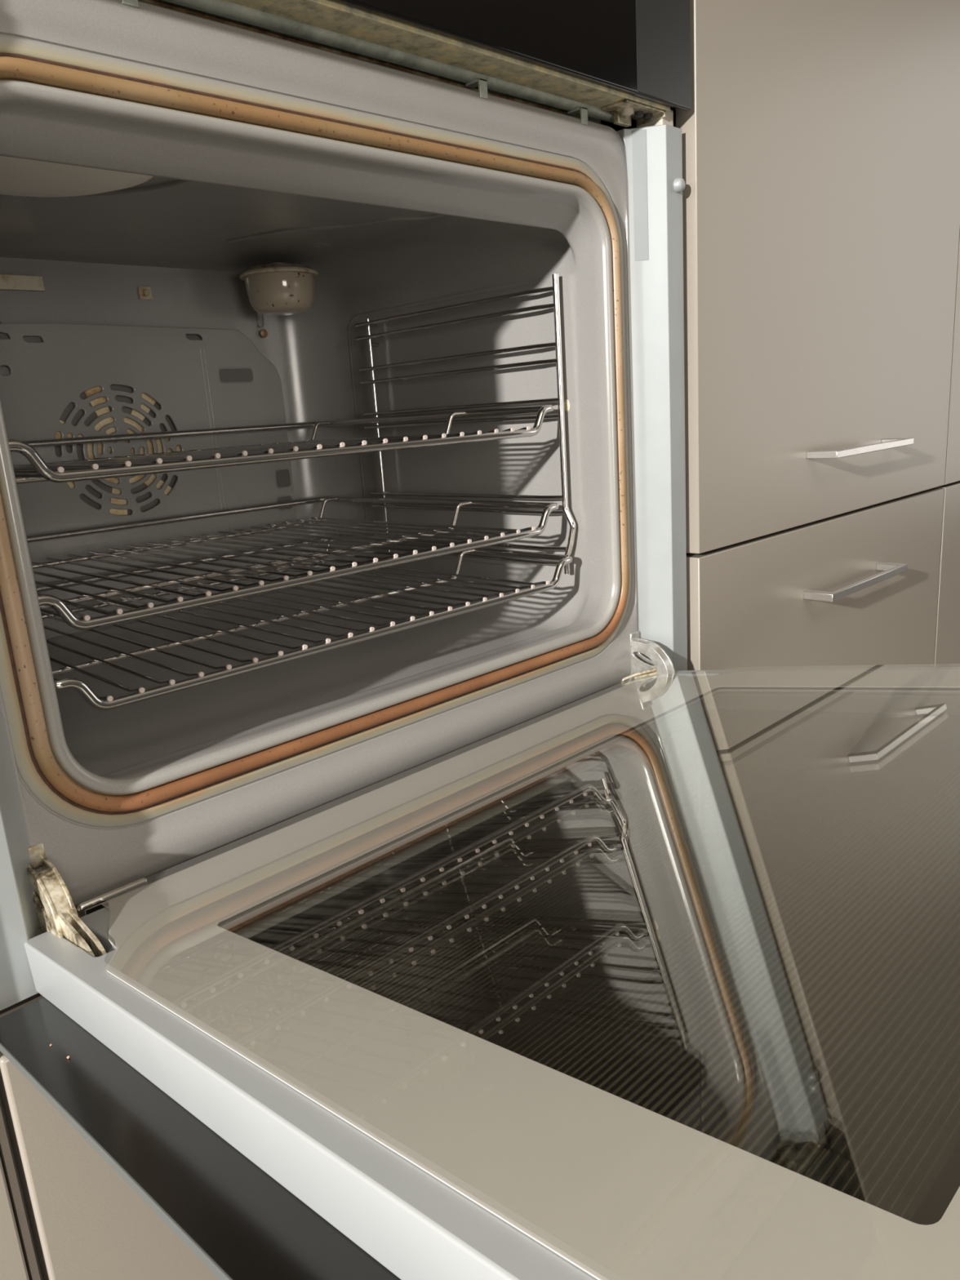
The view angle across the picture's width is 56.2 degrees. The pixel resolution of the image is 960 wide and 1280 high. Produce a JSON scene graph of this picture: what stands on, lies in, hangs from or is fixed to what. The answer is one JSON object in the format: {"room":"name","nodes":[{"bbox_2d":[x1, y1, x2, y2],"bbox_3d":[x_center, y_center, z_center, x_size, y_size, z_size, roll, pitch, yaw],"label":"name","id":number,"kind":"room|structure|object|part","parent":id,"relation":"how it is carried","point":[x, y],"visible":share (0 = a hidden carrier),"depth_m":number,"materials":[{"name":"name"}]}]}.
{"room":"kitchen","nodes":[
{"label":"kitchen","id":0,"kind":"room"},
{"bbox_2d":[760,917,959,1217],"bbox_3d":[1.045,0.887,0.106,6.500,0.030,3.950,-17,19,-42],"label":"floor","id":1,"kind":"structure","parent":0,"point":[938,952],"depth_m":1.23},
{"bbox_2d":[0,1157,29,1279],"bbox_3d":[-0.646,0.241,0.422,0.599,1.110,0.591,-17,19,-42],"label":"base cabinet","id":2,"kind":"object","parent":1,"relation":"on","point":[12,1262],"visible":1,"depth_m":0.43,"materials":[{"name":"beige paint"}]},
{"bbox_2d":[0,697,700,1279],"bbox_3d":[-0.245,-0.257,0.730,0.597,2.050,0.591,-17,19,-42],"label":"tall cabinet","id":3,"kind":"object","parent":1,"relation":"on","point":[76,1217],"visible":0.17,"depth_m":0.57,"materials":[{"name":"beige paint"}]},
{"bbox_2d":[0,0,959,1279],"bbox_3d":[-0.037,-0.163,0.536,0.592,0.574,0.879,-17,19,-42],"label":"oven","id":4,"kind":"object","parent":3,"relation":"in","point":[214,214],"visible":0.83,"depth_m":0.51,"materials":[{"name":"grey metal"}]},
{"bbox_3d":[-0.247,-0.055,0.394,0.039,0.458,0.054,-17,19,-42],"label":"trim","id":5,"kind":"part","parent":4,"relation":"part of","materials":[{"name":"metal"}]},
{"bbox_3d":[-0.220,0.132,0.451,0.012,0.063,0.006,-17,19,-42],"label":"mounting plate","id":6,"kind":"part","parent":4,"relation":"part of","materials":[{"name":"metal"}]},
{"bbox_3d":[-0.206,0.137,0.444,0.002,0.061,0.048,-17,19,-42],"label":"cheek plate","id":7,"kind":"part","parent":4,"relation":"part of","materials":[{"name":"metal"}]},
{"bbox_3d":[-0.187,0.140,0.418,0.006,0.022,0.073,-17,19,-42],"label":"arm","id":8,"kind":"part","parent":4,"relation":"part of","materials":[{"name":"metal"}]},
{"bbox_3d":[-0.336,-0.155,0.852,0.366,0.276,0.003,-17,19,-42],"label":"panel","id":9,"kind":"part","parent":4,"relation":"part of","materials":[{"name":"grey metal"}]},
{"bbox_3d":[-0.196,-0.340,0.886,0.068,0.035,0.068,-17,19,-42],"label":"lamp glass","id":10,"kind":"part","parent":4,"relation":"part of","materials":[{"name":"glass"}]},
{"bbox_2d":[8,404,554,484],"bbox_3d":[-0.210,-0.156,0.719,0.437,0.026,0.345,-17,19,-42],"label":"wire rack","id":11,"kind":"object","parent":4,"relation":"in","point":[75,470],"visible":0.97,"depth_m":0.67,"materials":[{"name":"grey metal"}]},
{"bbox_3d":[-0.313,-0.175,0.822,0.425,0.026,0.004,-17,19,-42],"label":"cross rod","id":12,"kind":"part","parent":11,"relation":"part of","materials":[{"name":"silver metal"}]},
{"bbox_2d":[26,496,559,630],"bbox_3d":[-0.204,-0.078,0.739,0.437,0.026,0.345,-17,19,-42],"label":"wire rack","id":13,"kind":"object","parent":4,"relation":"in","point":[46,602],"visible":0.96,"depth_m":0.72,"materials":[{"name":"grey metal"}]},
{"bbox_3d":[-0.307,-0.097,0.842,0.425,0.026,0.004,-17,19,-42],"label":"cross rod","id":14,"kind":"part","parent":13,"relation":"part of","materials":[{"name":"silver metal"}]},
{"bbox_3d":[-0.160,-0.070,0.694,0.425,0.026,0.004,-17,19,-42],"label":"cross rod","id":15,"kind":"part","parent":13,"relation":"part of","materials":[{"name":"silver metal"}]},
{"bbox_2d":[35,536,572,711],"bbox_3d":[-0.197,-0.035,0.745,0.437,0.026,0.358,-17,19,-42],"label":"wire rack","id":16,"kind":"object","parent":4,"relation":"in","point":[105,703],"visible":0.88,"depth_m":0.69,"materials":[{"name":"grey metal"}]},
{"bbox_3d":[-0.304,-0.054,0.853,0.425,0.026,0.004,-17,19,-42],"label":"cross rod","id":17,"kind":"part","parent":16,"relation":"part of","materials":[{"name":"silver metal"}]},
{"bbox_3d":[-0.157,-0.027,0.705,0.425,0.026,0.004,-17,19,-42],"label":"cross rod","id":18,"kind":"part","parent":16,"relation":"part of","materials":[{"name":"silver metal"}]},
{"bbox_3d":[-0.061,-0.124,0.574,0.506,0.435,0.023,-17,19,-42],"label":"frame","id":19,"kind":"part","parent":4,"relation":"part of","materials":[{"name":"grey metal"}]},
{"bbox_3d":[-0.104,-0.206,0.927,0.004,0.236,0.004,-17,19,-42],"label":"post","id":20,"kind":"part","parent":4,"relation":"part of","materials":[{"name":"silver metal"}]},
{"bbox_3d":[-0.086,-0.341,0.509,0.535,0.007,0.012,-17,19,-42],"label":"round rail","id":21,"kind":"part","parent":4,"relation":"part of","materials":[{"name":"metal"}]},
{"bbox_3d":[-0.064,-0.342,0.502,0.557,0.004,0.028,-17,19,-42],"label":"rail","id":22,"kind":"part","parent":4,"relation":"part of","materials":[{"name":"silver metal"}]},
{"bbox_3d":[-0.034,-0.300,0.815,0.261,0.004,0.008,10,20,44],"label":"rail","id":23,"kind":"part","parent":4,"relation":"part of","materials":[{"name":"silver metal"}]},
{"bbox_3d":[-0.033,-0.288,0.818,0.261,0.004,0.008,10,20,44],"label":"rail","id":24,"kind":"part","parent":4,"relation":"part of","materials":[{"name":"silver metal"}]},
{"bbox_3d":[-0.031,-0.259,0.826,0.261,0.004,0.008,10,20,44],"label":"rail","id":25,"kind":"part","parent":4,"relation":"part of","materials":[{"name":"silver metal"}]},
{"bbox_3d":[-0.030,-0.246,0.829,0.261,0.004,0.008,10,20,44],"label":"rail","id":26,"kind":"part","parent":4,"relation":"part of","materials":[{"name":"silver metal"}]},
{"bbox_3d":[-0.028,-0.216,0.837,0.261,0.004,0.008,10,20,44],"label":"rail","id":27,"kind":"part","parent":4,"relation":"part of","materials":[{"name":"silver metal"}]},
{"bbox_3d":[-0.027,-0.203,0.840,0.261,0.004,0.008,10,20,44],"label":"rail","id":28,"kind":"part","parent":4,"relation":"part of","materials":[{"name":"silver metal"}]},
{"bbox_3d":[-0.023,-0.138,0.856,0.261,0.004,0.008,10,20,44],"label":"rail","id":29,"kind":"part","parent":4,"relation":"part of","materials":[{"name":"silver metal"}]},
{"bbox_3d":[-0.022,-0.125,0.859,0.261,0.004,0.008,10,20,44],"label":"rail","id":30,"kind":"part","parent":4,"relation":"part of","materials":[{"name":"silver metal"}]},
{"bbox_3d":[0.122,0.074,0.441,0.513,0.004,0.448,-17,9,-42],"label":"glass","id":31,"kind":"part","parent":4,"relation":"part of","materials":[{"name":"clear glass"}]},
{"bbox_3d":[-0.019,-0.082,0.870,0.261,0.004,0.008,10,20,44],"label":"rail","id":32,"kind":"part","parent":4,"relation":"part of","materials":[{"name":"silver metal"}]},
{"bbox_3d":[-0.020,-0.095,0.867,0.261,0.004,0.008,10,20,44],"label":"rail","id":33,"kind":"part","parent":4,"relation":"part of","materials":[{"name":"silver metal"}]},
{"bbox_3d":[0.135,0.102,0.437,0.585,0.004,0.436,-17,9,-42],"label":"glass","id":34,"kind":"part","parent":4,"relation":"part of","materials":[{"name":"black"}]},
{"bbox_3d":[-0.054,-0.391,0.479,0.591,0.104,0.005,-17,19,-42],"label":"control panel","id":35,"kind":"part","parent":4,"relation":"part of","materials":[{"name":"black glass"}]},
{"bbox_3d":[0.128,0.089,0.440,0.533,0.025,0.448,-17,10,-42],"label":"door frame","id":36,"kind":"part","parent":4,"relation":"part of","materials":[{"name":"white metal"}]},
{"bbox_3d":[0.134,0.023,0.784,0.012,0.063,0.006,-17,19,-42],"label":"mounting plate","id":37,"kind":"part","parent":4,"relation":"part of","materials":[{"name":"metal"}]},
{"bbox_3d":[0.135,0.031,0.763,0.030,0.015,0.004,-3,14,2],"label":"locking lever","id":38,"kind":"part","parent":4,"relation":"part of","materials":[{"name":"metal"}]},
{"bbox_3d":[0.138,-0.172,0.755,0.042,0.458,0.054,-17,19,-42],"label":"trim","id":39,"kind":"part","parent":4,"relation":"part of","materials":[{"name":"metal"}]},
{"bbox_3d":[0.148,0.028,0.777,0.002,0.061,0.048,-17,19,-42],"label":"cheek plate","id":40,"kind":"part","parent":4,"relation":"part of","materials":[{"name":"metal"}]},
{"bbox_3d":[0.132,-0.448,0.653,0.070,0.104,0.005,-17,19,-42],"label":"panel","id":41,"kind":"part","parent":4,"relation":"part of","materials":[{"name":"black"}]},
{"bbox_3d":[0.134,0.078,0.429,0.464,0.002,0.360,-17,10,-42],"label":"glass","id":42,"kind":"part","parent":4,"relation":"part of","materials":[{"name":"clear glass"}]},
{"bbox_3d":[0.009,0.546,0.724,0.587,0.276,0.019,-17,19,-42],"label":"drawer","id":43,"kind":"part","parent":3,"relation":"part of","materials":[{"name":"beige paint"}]},
{"bbox_2d":[608,0,959,1156],"bbox_3d":[0.184,-0.383,1.113,0.580,2.050,0.622,-17,19,-42],"label":"tall cabinet","id":44,"kind":"object","parent":1,"relation":"on","point":[820,139],"visible":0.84,"depth_m":0.90,"materials":[{"name":"beige paint"}]},
{"bbox_3d":[0.412,0.208,1.063,0.579,0.710,0.019,-17,19,-42],"label":"drawer","id":45,"kind":"part","parent":44,"relation":"part of","materials":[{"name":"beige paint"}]},
{"bbox_3d":[0.347,-0.739,0.824,0.579,1.242,0.019,-17,19,-42],"label":"cabinet door","id":46,"kind":"part","parent":44,"relation":"part of","materials":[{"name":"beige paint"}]},
{"bbox_3d":[0.410,-0.065,0.976,0.190,0.008,0.031,-17,19,-42],"label":"handle","id":47,"kind":"part","parent":44,"relation":"part of","materials":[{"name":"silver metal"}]},
{"bbox_3d":[0.401,-0.201,0.942,0.190,0.007,0.031,-17,19,-42],"label":"handle","id":48,"kind":"part","parent":44,"relation":"part of","materials":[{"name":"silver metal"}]},
{"bbox_2d":[915,230,959,967],"bbox_3d":[0.595,-0.514,1.520,0.597,2.050,0.591,-17,19,-42],"label":"tall cabinet","id":49,"kind":"object","parent":1,"relation":"on","point":[947,644],"visible":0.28,"depth_m":1.23,"materials":[{"name":"beige paint"}]},
{"bbox_3d":[0.833,0.080,1.459,0.596,0.710,0.019,-17,19,-42],"label":"drawer","id":50,"kind":"part","parent":49,"relation":"part of","materials":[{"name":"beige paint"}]},
{"bbox_3d":[0.768,-0.868,1.220,0.596,1.242,0.019,-17,19,-42],"label":"cabinet door","id":51,"kind":"part","parent":49,"relation":"part of","materials":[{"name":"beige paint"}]}
]}

